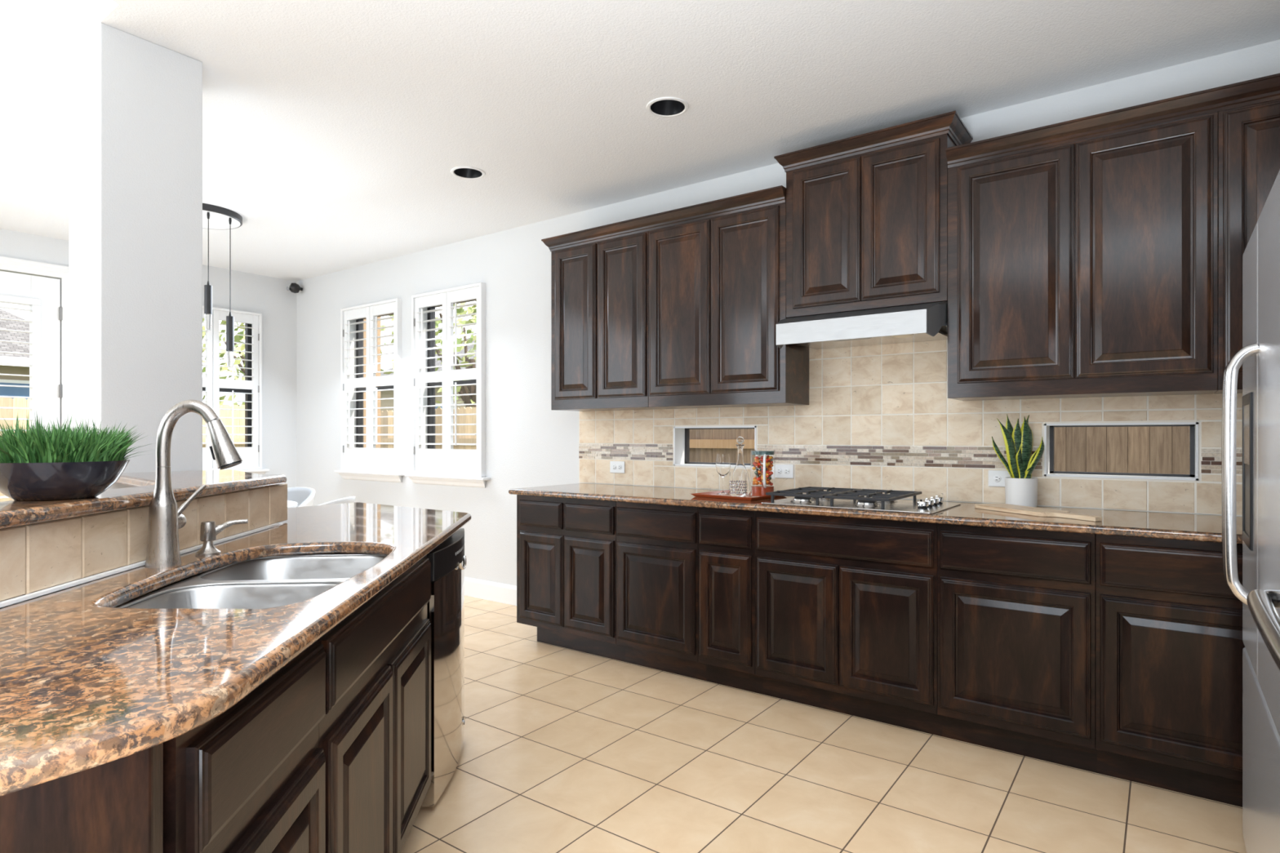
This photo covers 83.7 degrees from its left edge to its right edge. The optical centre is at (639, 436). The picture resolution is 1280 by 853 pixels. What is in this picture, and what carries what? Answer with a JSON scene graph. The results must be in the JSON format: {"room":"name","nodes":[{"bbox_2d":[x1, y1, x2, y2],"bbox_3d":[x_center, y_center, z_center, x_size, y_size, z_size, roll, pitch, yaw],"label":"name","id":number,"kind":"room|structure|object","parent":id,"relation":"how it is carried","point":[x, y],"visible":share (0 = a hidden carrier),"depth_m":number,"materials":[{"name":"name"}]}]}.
{"room":"kitchen","nodes":[
{"label":"kitchen","id":0,"kind":"room"},
{"bbox_2d":[0,0,82,86],"bbox_3d":[-2.219,-2.171,0.897,2.123,1.007,9.439,0,0,-22],"label":"ceiling","id":1,"kind":"structure","parent":0,"point":[24,24],"depth_m":3.18,"materials":[{"name":"white paint"}]},
{"bbox_2d":[69,22,202,489],"bbox_3d":[-2.014,-0.146,2.858,0.350,2.743,0.345,0,0,36],"label":"wall column","id":2,"kind":"structure","parent":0,"point":[135,103],"depth_m":2.74,"materials":[{"name":"white paint"}]},
{"bbox_2d":[0,487,272,608],"bbox_3d":[-1.282,0.697,1.710,0.120,1.057,1.615,0,0,-5],"label":"wall","id":3,"kind":"structure","parent":0,"point":[258,487],"depth_m":1.59,"materials":[{"name":"white paint"}]},
{"bbox_2d":[0,469,287,528],"bbox_3d":[-1.372,0.152,1.962,0.630,0.032,2.143,0,0,-21],"label":"bar ledge","id":4,"kind":"object","parent":3,"relation":"on","point":[184,483],"visible":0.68,"depth_m":1.74,"materials":[{"name":"stone"}]},
{"bbox_2d":[0,410,149,501],"bbox_3d":[-1.286,0.038,1.559,0.421,0.194,0.410,0,0,-20],"label":"potted plant","id":5,"kind":"object","parent":4,"relation":"on","point":[62,464],"visible":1,"depth_m":1.50,"materials":[{"name":"green plant"}]},
{"bbox_2d":[0,459,129,501],"bbox_3d":[-1.282,0.095,1.570,0.264,0.082,0.264,0,0,36],"label":"bowl","id":6,"kind":"object","parent":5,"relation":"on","point":[20,480],"depth_m":1.49,"materials":[{"name":"black ceramic"}]},
{"bbox_2d":[0,483,287,601],"bbox_3d":[-1.220,0.238,1.763,0.010,0.133,1.701,0,0,-5],"label":"tiles","id":7,"kind":"structure","parent":3,"relation":"attached to","point":[41,556],"depth_m":1.59,"materials":[{"name":"tile"}]},
{"bbox_2d":[0,228,296,488],"bbox_3d":[-5.878,-0.725,3.695,0.150,3.900,8.300,0,0,36],"label":"wall","id":8,"kind":"structure","parent":0,"point":[268,296],"depth_m":6.77,"materials":[{"name":"white paint"}]},
{"bbox_2d":[0,256,69,498],"bbox_3d":[-4.705,-0.043,5.128,0.135,2.537,1.084,0,0,36],"label":"door","id":9,"kind":"structure","parent":8,"relation":"in","point":[42,295],"depth_m":5.41,"materials":[{"name":"white paint"}]},
{"bbox_2d":[202,305,269,474],"bbox_3d":[-3.846,-0.382,6.391,0.215,1.537,0.952,0,0,36],"label":"window","id":10,"kind":"structure","parent":8,"relation":"in","point":[251,455],"depth_m":6.57,"materials":[{"name":"white paint"}]},
{"bbox_2d":[0,0,1279,281],"bbox_3d":[-2.405,-1.593,1.666,8.150,0.150,7.760,0,0,36],"label":"ceiling","id":11,"kind":"structure","parent":0,"point":[335,131],"depth_m":3.12,"materials":[{"name":"white paint"}]},
{"bbox_2d":[202,203,242,367],"bbox_3d":[-2.985,-0.994,4.850,0.500,1.048,0.500,0,0,36],"label":"pendant","id":12,"kind":"object","parent":11,"relation":"hanging from","point":[214,217],"visible":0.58,"depth_m":4.80,"materials":[{"name":"brown metal"}]},
{"bbox_2d":[204,284,212,330],"bbox_3d":[-2.840,-0.847,4.700,0.047,0.293,0.047,0,0,36],"label":"socket","id":13,"kind":"object","parent":12,"relation":"attached to","point":[207,288],"depth_m":4.68,"materials":[{"name":"black metal"}]},
{"bbox_2d":[226,315,234,367],"bbox_3d":[-2.765,-0.640,4.820,0.047,0.340,0.047,0,0,36],"label":"socket","id":14,"kind":"object","parent":12,"relation":"attached to","point":[229,319],"depth_m":4.80,"materials":[{"name":"black metal"}]},
{"bbox_2d":[450,165,485,179],"bbox_3d":[-0.988,-1.552,4.107,0.196,0.082,0.196,0,0,36],"label":"recessed light","id":15,"kind":"object","parent":11,"relation":"in","point":[463,171],"visible":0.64,"depth_m":4.16,"materials":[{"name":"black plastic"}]},
{"bbox_2d":[646,97,688,117],"bbox_3d":[0.127,-1.552,3.289,0.196,0.082,0.196,0,0,36],"label":"recessed light","id":16,"kind":"object","parent":11,"relation":"in","point":[665,107],"visible":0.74,"depth_m":3.35,"materials":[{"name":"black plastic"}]},
{"bbox_2d":[296,40,1279,586],"bbox_3d":[-0.154,-0.146,4.734,8.150,2.743,0.150,0,0,36],"label":"wall","id":17,"kind":"structure","parent":0,"point":[529,443],"depth_m":5.26,"materials":[{"name":"white paint"}]},
{"bbox_2d":[286,283,302,293],"bbox_3d":[-3.317,-1.427,6.866,0.098,0.097,0.156,0,0,36],"label":"security camera","id":18,"kind":"object","parent":17,"relation":"attached to","point":[294,287],"visible":1,"depth_m":6.83,"materials":[{"name":"black plastic"}]},
{"bbox_2d":[334,297,404,482],"bbox_3d":[-2.320,-0.384,6.271,0.957,1.542,0.215,0,0,36],"label":"window","id":19,"kind":"structure","parent":17,"relation":"in","point":[370,463],"depth_m":6.22,"materials":[{"name":"white paint"}]},
{"bbox_2d":[404,282,490,488],"bbox_3d":[-1.484,-0.384,5.658,0.957,1.542,0.215,0,0,36],"label":"window","id":20,"kind":"structure","parent":17,"relation":"in","point":[447,465],"depth_m":5.61,"materials":[{"name":"white paint"}]},
{"bbox_2d":[464,577,516,605],"bbox_3d":[-1.863,1.155,5.886,3.730,0.140,0.014,0,0,36],"label":"baseboard","id":21,"kind":"structure","parent":17,"relation":"attached to","point":[474,588],"depth_m":5.33,"materials":[{"name":"white paint"}]},
{"bbox_2d":[551,231,673,411],"bbox_3d":[-0.177,-0.692,4.454,0.763,1.046,0.324,0,0,36],"label":"upper cabinet","id":22,"kind":"object","parent":17,"relation":"attached to","point":[599,290],"visible":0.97,"depth_m":4.30,"materials":[{"name":"brown wood"}]},
{"bbox_2d":[541,185,786,251],"bbox_3d":[0.143,-1.220,4.205,1.661,0.074,0.347,0,0,36],"label":"crown molding","id":23,"kind":"structure","parent":22,"relation":"attached to","point":[775,195],"depth_m":3.99,"materials":[{"name":"brown wood"}]},
{"bbox_2d":[673,426,755,467],"bbox_3d":[0.472,0.059,4.255,0.556,0.236,0.142,0,0,36],"label":"window","id":24,"kind":"structure","parent":17,"relation":"in","point":[681,434],"depth_m":4.38,"materials":[{"name":"white paint"}]},
{"bbox_2d":[648,195,808,408],"bbox_3d":[0.476,-0.692,3.975,0.854,1.046,0.324,0,0,36],"label":"upper cabinet","id":25,"kind":"object","parent":17,"relation":"attached to","point":[717,286],"visible":0.95,"depth_m":3.82,"materials":[{"name":"brown wood"}]},
{"bbox_2d":[786,133,955,318],"bbox_3d":[1.131,-0.983,3.494,0.768,0.765,0.324,0,0,36],"label":"upper cabinet","id":26,"kind":"object","parent":17,"relation":"attached to","point":[868,230],"visible":0.88,"depth_m":3.34,"materials":[{"name":"brown wood"}]},
{"bbox_2d":[776,301,947,349],"bbox_3d":[1.076,-0.515,3.421,0.762,0.170,0.489,0,0,36],"label":"range hood","id":27,"kind":"object","parent":26,"relation":"attached to","point":[920,322],"visible":0.99,"depth_m":3.24,"materials":[{"name":"silver metal"}]},
{"bbox_2d":[891,333,913,337],"bbox_3d":[1.188,-0.457,3.234,0.100,0.012,0.100,0,0,36],"label":"lamp","id":28,"kind":"object","parent":27,"relation":"on","point":[911,335],"depth_m":3.22,"materials":[{"name":"beige"}]},
{"bbox_2d":[773,110,973,172],"bbox_3d":[1.124,-1.374,3.485,0.857,0.074,0.347,0,0,36],"label":"crown molding","id":29,"kind":"structure","parent":26,"relation":"attached to","point":[950,123],"depth_m":3.31,"materials":[{"name":"brown wood"}]},
{"bbox_2d":[578,325,1242,515],"bbox_3d":[1.269,-0.127,3.589,4.162,0.876,0.012,0,0,36],"label":"tile backsplash","id":30,"kind":"structure","parent":17,"relation":"attached to","point":[880,416],"depth_m":3.56,"materials":[{"name":"tile"}]},
{"bbox_2d":[609,461,624,473],"bbox_3d":[-0.147,0.198,4.615,0.120,0.076,0.010,0,0,36],"label":"wall outlet","id":31,"kind":"object","parent":30,"relation":"attached to","point":[618,467],"visible":1,"depth_m":4.61,"materials":[{"name":"white plastic"}]},
{"bbox_2d":[774,464,793,478],"bbox_3d":[0.788,0.191,3.929,0.120,0.076,0.010,0,0,36],"label":"wall outlet","id":32,"kind":"object","parent":30,"relation":"attached to","point":[781,471],"visible":0.85,"depth_m":3.92,"materials":[{"name":"white plastic"}]},
{"bbox_2d":[776,468,782,474],"bbox_3d":[0.770,0.191,3.942,0.033,0.033,0.010,0,0,36],"label":"socket","id":33,"kind":"object","parent":32,"relation":"attached to","point":[779,471],"depth_m":3.94,"materials":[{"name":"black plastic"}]},
{"bbox_2d":[783,468,789,474],"bbox_3d":[0.805,0.191,3.916,0.033,0.033,0.010,0,0,36],"label":"socket","id":34,"kind":"object","parent":32,"relation":"attached to","point":[786,471],"depth_m":3.91,"materials":[{"name":"white plastic"}]},
{"bbox_2d":[988,470,1010,487],"bbox_3d":[1.666,0.194,3.284,0.120,0.076,0.010,0,0,36],"label":"wall outlet","id":35,"kind":"object","parent":30,"relation":"attached to","point":[996,477],"visible":0.73,"depth_m":3.29,"materials":[{"name":"white plastic"}]},
{"bbox_2d":[993,475,1000,482],"bbox_3d":[1.649,0.194,3.297,0.033,0.033,0.010,0,0,36],"label":"socket","id":36,"kind":"object","parent":35,"relation":"attached to","point":[997,478],"depth_m":3.29,"materials":[{"name":"white plastic"}]},
{"bbox_2d":[947,111,1217,400],"bbox_3d":[1.815,-0.692,2.992,0.929,1.046,0.324,0,0,36],"label":"upper cabinet","id":37,"kind":"object","parent":17,"relation":"attached to","point":[1088,268],"visible":1,"depth_m":2.82,"materials":[{"name":"brown wood"}]},
{"bbox_2d":[945,73,1279,168],"bbox_3d":[2.059,-1.220,2.623,1.755,0.074,0.064,0,0,36],"label":"crown molding","id":38,"kind":"structure","parent":37,"relation":"attached to","point":[1267,88],"depth_m":2.75,"materials":[{"name":"brown wood"}]},
{"bbox_2d":[1044,422,1198,480],"bbox_3d":[2.065,0.060,3.085,0.542,0.234,0.142,0,0,36],"label":"window","id":39,"kind":"structure","parent":17,"relation":"in","point":[1049,428],"depth_m":3.07,"materials":[{"name":"white paint"}]},
{"bbox_2d":[1213,98,1279,394],"bbox_3d":[2.523,-0.692,2.472,0.826,1.046,0.324,0,0,36],"label":"upper cabinet","id":40,"kind":"object","parent":17,"relation":"attached to","point":[1249,135],"visible":0.68,"depth_m":2.55,"materials":[{"name":"brown wood"}]},
{"bbox_2d":[401,595,1246,852],"bbox_3d":[-2.595,1.285,1.408,8.150,0.120,8.400,0,0,36],"label":"floor","id":41,"kind":"structure","parent":0,"point":[565,750],"depth_m":2.55,"materials":[{"name":"beige tile"}]},
{"bbox_2d":[0,742,163,852],"bbox_3d":[-1.096,0.785,0.472,0.475,0.879,1.224,0,0,36],"label":"base cabinet","id":42,"kind":"object","parent":41,"relation":"on","point":[117,806],"visible":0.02,"depth_m":0.77,"materials":[{"name":"brown wood"}]},
{"bbox_2d":[163,639,325,852],"bbox_3d":[-0.848,0.785,1.069,0.586,0.879,0.475,0,0,-5],"label":"base cabinet","id":43,"kind":"object","parent":41,"relation":"on","point":[251,778],"visible":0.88,"depth_m":1.04,"materials":[{"name":"brown wood"}]},
{"bbox_2d":[125,555,431,852],"bbox_3d":[-0.909,0.785,1.782,0.586,0.879,0.955,0,0,-5],"label":"base cabinet","id":44,"kind":"object","parent":41,"relation":"on","point":[375,730],"visible":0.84,"depth_m":1.68,"materials":[{"name":"brown wood"}]},
{"bbox_2d":[0,502,471,796],"bbox_3d":[-1.237,0.328,1.599,1.328,0.034,3.582,0,0,-5],"label":"countertop","id":45,"kind":"structure","parent":44,"relation":"on","point":[86,682],"depth_m":1.06,"materials":[{"name":"stone"}]},
{"bbox_2d":[0,523,279,607],"bbox_3d":[-1.203,0.307,1.706,0.014,0.006,1.595,0,0,-5],"label":"strip","id":46,"kind":"object","parent":45,"relation":"on","point":[24,597],"visible":1,"depth_m":1.57,"materials":[{"name":"white paint"}]},
{"bbox_2d":[145,399,242,568],"bbox_3d":[-1.080,0.111,1.769,0.217,0.400,0.158,0,0,-5],"label":"kitchen faucet","id":47,"kind":"object","parent":45,"relation":"on","point":[165,517],"visible":1,"depth_m":1.71,"materials":[{"name":"silver metal"}]},
{"bbox_2d":[145,466,181,568],"bbox_3d":[-1.148,0.192,1.721,0.073,0.238,0.073,0,0,-5],"label":"base","id":48,"kind":"object","parent":47,"relation":"on","point":[164,517],"depth_m":1.70,"materials":[{"name":"silver metal"}]},
{"bbox_2d":[195,519,248,555],"bbox_3d":[-1.113,0.267,1.894,0.118,0.089,0.062,0,0,-5],"label":"soap dispenser","id":49,"kind":"object","parent":45,"relation":"on","point":[209,531],"visible":1,"depth_m":1.88,"materials":[{"name":"silver metal"}]},
{"bbox_2d":[115,553,386,608],"bbox_3d":[-0.866,0.446,1.698,0.482,0.198,0.850,0,0,-5],"label":"sink","id":50,"kind":"object","parent":45,"relation":"in","point":[267,582],"visible":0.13,"depth_m":1.71,"materials":[{"name":"silver metal"}]},
{"bbox_2d":[287,500,297,507],"bbox_3d":[-3.001,0.849,4.783,1.280,0.752,1.280,0,0,36],"label":"dining table","id":51,"kind":"object","parent":41,"relation":"on","point":[290,504],"visible":0.04,"depth_m":5.00,"materials":[{"name":"white paint"}]},
{"bbox_2d":[287,487,315,506],"bbox_3d":[-2.796,0.818,5.536,0.510,0.820,0.510,0,0,16],"label":"dining chair","id":52,"kind":"object","parent":41,"relation":"on","point":[304,496],"visible":0.11,"depth_m":5.73,"materials":[{"name":"white paint"}]},
{"bbox_2d":[318,496,355,505],"bbox_3d":[-2.200,0.818,4.837,0.510,0.820,0.510,0,0,1],"label":"dining chair","id":53,"kind":"object","parent":41,"relation":"on","point":[350,499],"visible":0.07,"depth_m":4.73,"materials":[{"name":"white paint"}]},
{"bbox_2d":[420,528,466,807],"bbox_3d":[-0.954,0.789,2.580,0.623,0.872,0.610,0,0,-5],"label":"dishwasher","id":54,"kind":"object","parent":41,"relation":"on","point":[446,606],"visible":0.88,"depth_m":2.43,"materials":[{"name":"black metal"}]},
{"bbox_2d":[516,494,625,662],"bbox_3d":[-0.251,0.784,4.284,0.754,0.882,0.651,0,0,36],"label":"base cabinet","id":55,"kind":"object","parent":41,"relation":"on","point":[566,547],"visible":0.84,"depth_m":4.00,"materials":[{"name":"brown wood"}]},
{"bbox_2d":[508,483,1242,544],"bbox_3d":[1.079,0.327,3.295,4.140,0.032,0.686,0,0,36],"label":"countertop","id":56,"kind":"structure","parent":55,"relation":"on","point":[1168,526],"depth_m":2.90,"materials":[{"name":"stone"}]},
{"bbox_2d":[691,489,782,500],"bbox_3d":[0.517,0.303,3.696,0.374,0.016,0.354,0,0,42],"label":"serving tray","id":57,"kind":"object","parent":56,"relation":"on","point":[711,494],"visible":0.58,"depth_m":3.62,"materials":[{"name":"brown wood"}]},
{"bbox_2d":[715,453,730,494],"bbox_3d":[0.443,0.200,3.806,0.080,0.213,0.080,0,0,36],"label":"wine glass","id":58,"kind":"object","parent":57,"relation":"on","point":[722,460],"visible":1,"depth_m":3.78,"materials":[{"name":"clear glass"}]},
{"bbox_2d":[728,471,746,496],"bbox_3d":[0.503,0.245,3.668,0.092,0.122,0.092,0,0,36],"label":"crystal tumbler","id":59,"kind":"object","parent":57,"relation":"on","point":[738,484],"visible":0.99,"depth_m":3.63,"materials":[{"name":"clear glass"}]},
{"bbox_2d":[733,436,750,494],"bbox_3d":[0.537,0.153,3.824,0.108,0.306,0.108,0,0,36],"label":"glass decanter","id":60,"kind":"object","parent":57,"relation":"on","point":[740,467],"visible":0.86,"depth_m":3.81,"materials":[{"name":"clear glass"}]},
{"bbox_2d":[750,449,774,497],"bbox_3d":[0.613,0.187,3.607,0.122,0.238,0.151,0,0,36],"label":"glass jar","id":61,"kind":"object","parent":57,"relation":"on","point":[762,461],"visible":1,"depth_m":3.57,"materials":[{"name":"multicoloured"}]},
{"bbox_2d":[761,486,960,514],"bbox_3d":[1.013,0.284,3.278,0.750,0.054,0.530,0,0,36],"label":"gas cooktop","id":62,"kind":"object","parent":56,"relation":"in","point":[837,498],"visible":1,"depth_m":3.19,"materials":[{"name":"silver metal"}]},
{"bbox_2d":[991,413,1044,506],"bbox_3d":[1.683,0.105,3.166,0.197,0.412,0.129,0,0,-22],"label":"snake plant","id":63,"kind":"object","parent":56,"relation":"on","point":[1020,488],"visible":0.97,"depth_m":3.15,"materials":[{"name":"green plant"}]},
{"bbox_2d":[974,503,1102,521],"bbox_3d":[1.596,0.302,2.869,0.150,0.016,0.545,0,0,-17],"label":"cutting board","id":64,"kind":"object","parent":56,"relation":"on","point":[1033,511],"visible":1,"depth_m":2.83,"materials":[{"name":"brown wood"}]},
{"bbox_2d":[616,501,706,680],"bbox_3d":[0.259,0.784,3.909,0.512,0.882,0.651,0,0,36],"label":"base cabinet","id":65,"kind":"object","parent":41,"relation":"on","point":[657,544],"visible":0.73,"depth_m":3.64,"materials":[{"name":"brown wood"}]},
{"bbox_2d":[697,506,762,694],"bbox_3d":[0.591,0.784,3.666,0.310,0.882,0.651,0,0,36],"label":"base cabinet","id":66,"kind":"object","parent":41,"relation":"on","point":[726,537],"visible":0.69,"depth_m":3.41,"materials":[{"name":"brown wood"}]},
{"bbox_2d":[755,511,942,736],"bbox_3d":[1.041,0.784,3.335,0.807,0.882,0.651,0,0,36],"label":"base cabinet","id":67,"kind":"object","parent":41,"relation":"on","point":[846,608],"visible":0.83,"depth_m":3.06,"materials":[{"name":"brown wood"}]},
{"bbox_2d":[937,523,1097,773],"bbox_3d":[1.581,0.784,2.938,0.534,0.882,0.651,0,0,36],"label":"base cabinet","id":68,"kind":"object","parent":41,"relation":"on","point":[1016,607],"visible":0.82,"depth_m":2.67,"materials":[{"name":"brown wood"}]},
{"bbox_2d":[1095,534,1244,807],"bbox_3d":[2.029,0.784,2.610,0.577,0.882,0.651,0,0,36],"label":"base cabinet","id":69,"kind":"object","parent":41,"relation":"on","point":[1170,646],"visible":0.83,"depth_m":2.41,"materials":[{"name":"brown wood"}]},
{"bbox_2d":[1221,169,1279,852],"bbox_3d":[1.774,0.336,1.520,0.826,1.778,0.910,0,0,36],"label":"refrigerator","id":70,"kind":"object","parent":41,"relation":"on","point":[1259,356],"visible":0.93,"depth_m":1.75,"materials":[{"name":"grey metal"}]},
{"bbox_2d":[1246,589,1279,670],"bbox_3d":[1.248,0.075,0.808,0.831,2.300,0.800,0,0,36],"label":"handle","id":71,"kind":"object","parent":70,"relation":"part of","point":[1262,604],"visible":1,"depth_m":1.09,"materials":[{"name":"silver metal"}]},
{"label":"outside","id":72,"kind":"structure","parent":0,"visible":0},
{"bbox_3d":[-1.072,1.415,6.989,70.000,0.120,50.000,0,0,36],"label":"ground","id":73,"kind":"structure","parent":72,"visible":0},
{"bbox_2d":[0,308,29,399],"bbox_3d":[-16.809,-1.160,11.719,8.030,5.030,12.000,0,0,36],"label":"neighbor house","id":74,"kind":"structure","parent":73,"relation":"on","point":[4,324],"depth_m":13.13,"materials":[{"name":"beige paint"}]},
{"bbox_2d":[0,397,244,502],"bbox_3d":[-8.281,0.420,8.134,0.068,1.849,9.313,0,0,36],"label":"fence","id":75,"kind":"object","parent":73,"relation":"on","point":[4,402],"visible":0.08,"depth_m":8.97,"materials":[{"name":"beige wood"}]},
{"bbox_2d":[202,318,244,405],"bbox_3d":[-7.515,-0.920,14.502,3.545,4.577,3.595,0,0,36],"label":"tree","id":76,"kind":"object","parent":73,"relation":"on","point":[237,338],"visible":0.08,"depth_m":13.62,"materials":[{"name":"green plant"}]},
{"bbox_2d":[363,316,380,448],"bbox_3d":[-3.816,-0.310,9.605,0.620,3.330,0.330,0,0,36],"label":"post","id":77,"kind":"object","parent":73,"relation":"on","point":[378,446],"visible":0.02,"depth_m":9.50,"materials":[{"name":"wood"}]},
{"bbox_2d":[380,300,476,408],"bbox_3d":[-3.131,-1.016,12.954,3.363,4.767,3.388,0,0,36],"label":"tree","id":78,"kind":"object","parent":73,"relation":"on","point":[467,399],"visible":0.13,"depth_m":12.85,"materials":[{"name":"green plant"}]},
{"bbox_2d":[380,406,476,449],"bbox_3d":[-2.940,0.455,10.704,4.993,1.779,0.068,0,0,36],"label":"fence","id":79,"kind":"object","parent":73,"relation":"on","point":[468,410],"visible":0.16,"depth_m":10.58,"materials":[{"name":"beige wood"}]},
{"bbox_2d":[380,334,476,411],"bbox_3d":[-1.531,-1.260,21.573,13.000,5.230,8.030,0,0,36],"label":"neighbor house","id":80,"kind":"structure","parent":73,"relation":"on","point":[384,394],"depth_m":21.61,"materials":[{"name":"beige paint"}]},
{"bbox_2d":[689,428,754,463],"bbox_3d":[0.577,0.355,7.502,4.453,1.979,0.068,0,0,36],"label":"fence","id":81,"kind":"object","parent":73,"relation":"on","point":[704,444],"visible":0.02,"depth_m":7.33,"materials":[{"name":"brown wood"}]},
{"bbox_2d":[1054,426,1190,474],"bbox_3d":[4.405,0.231,3.700,6.323,2.229,0.068,0,0,36],"label":"fence","id":82,"kind":"object","parent":73,"relation":"on","point":[1154,449],"visible":0.02,"depth_m":4.64,"materials":[{"name":"brown wood"}]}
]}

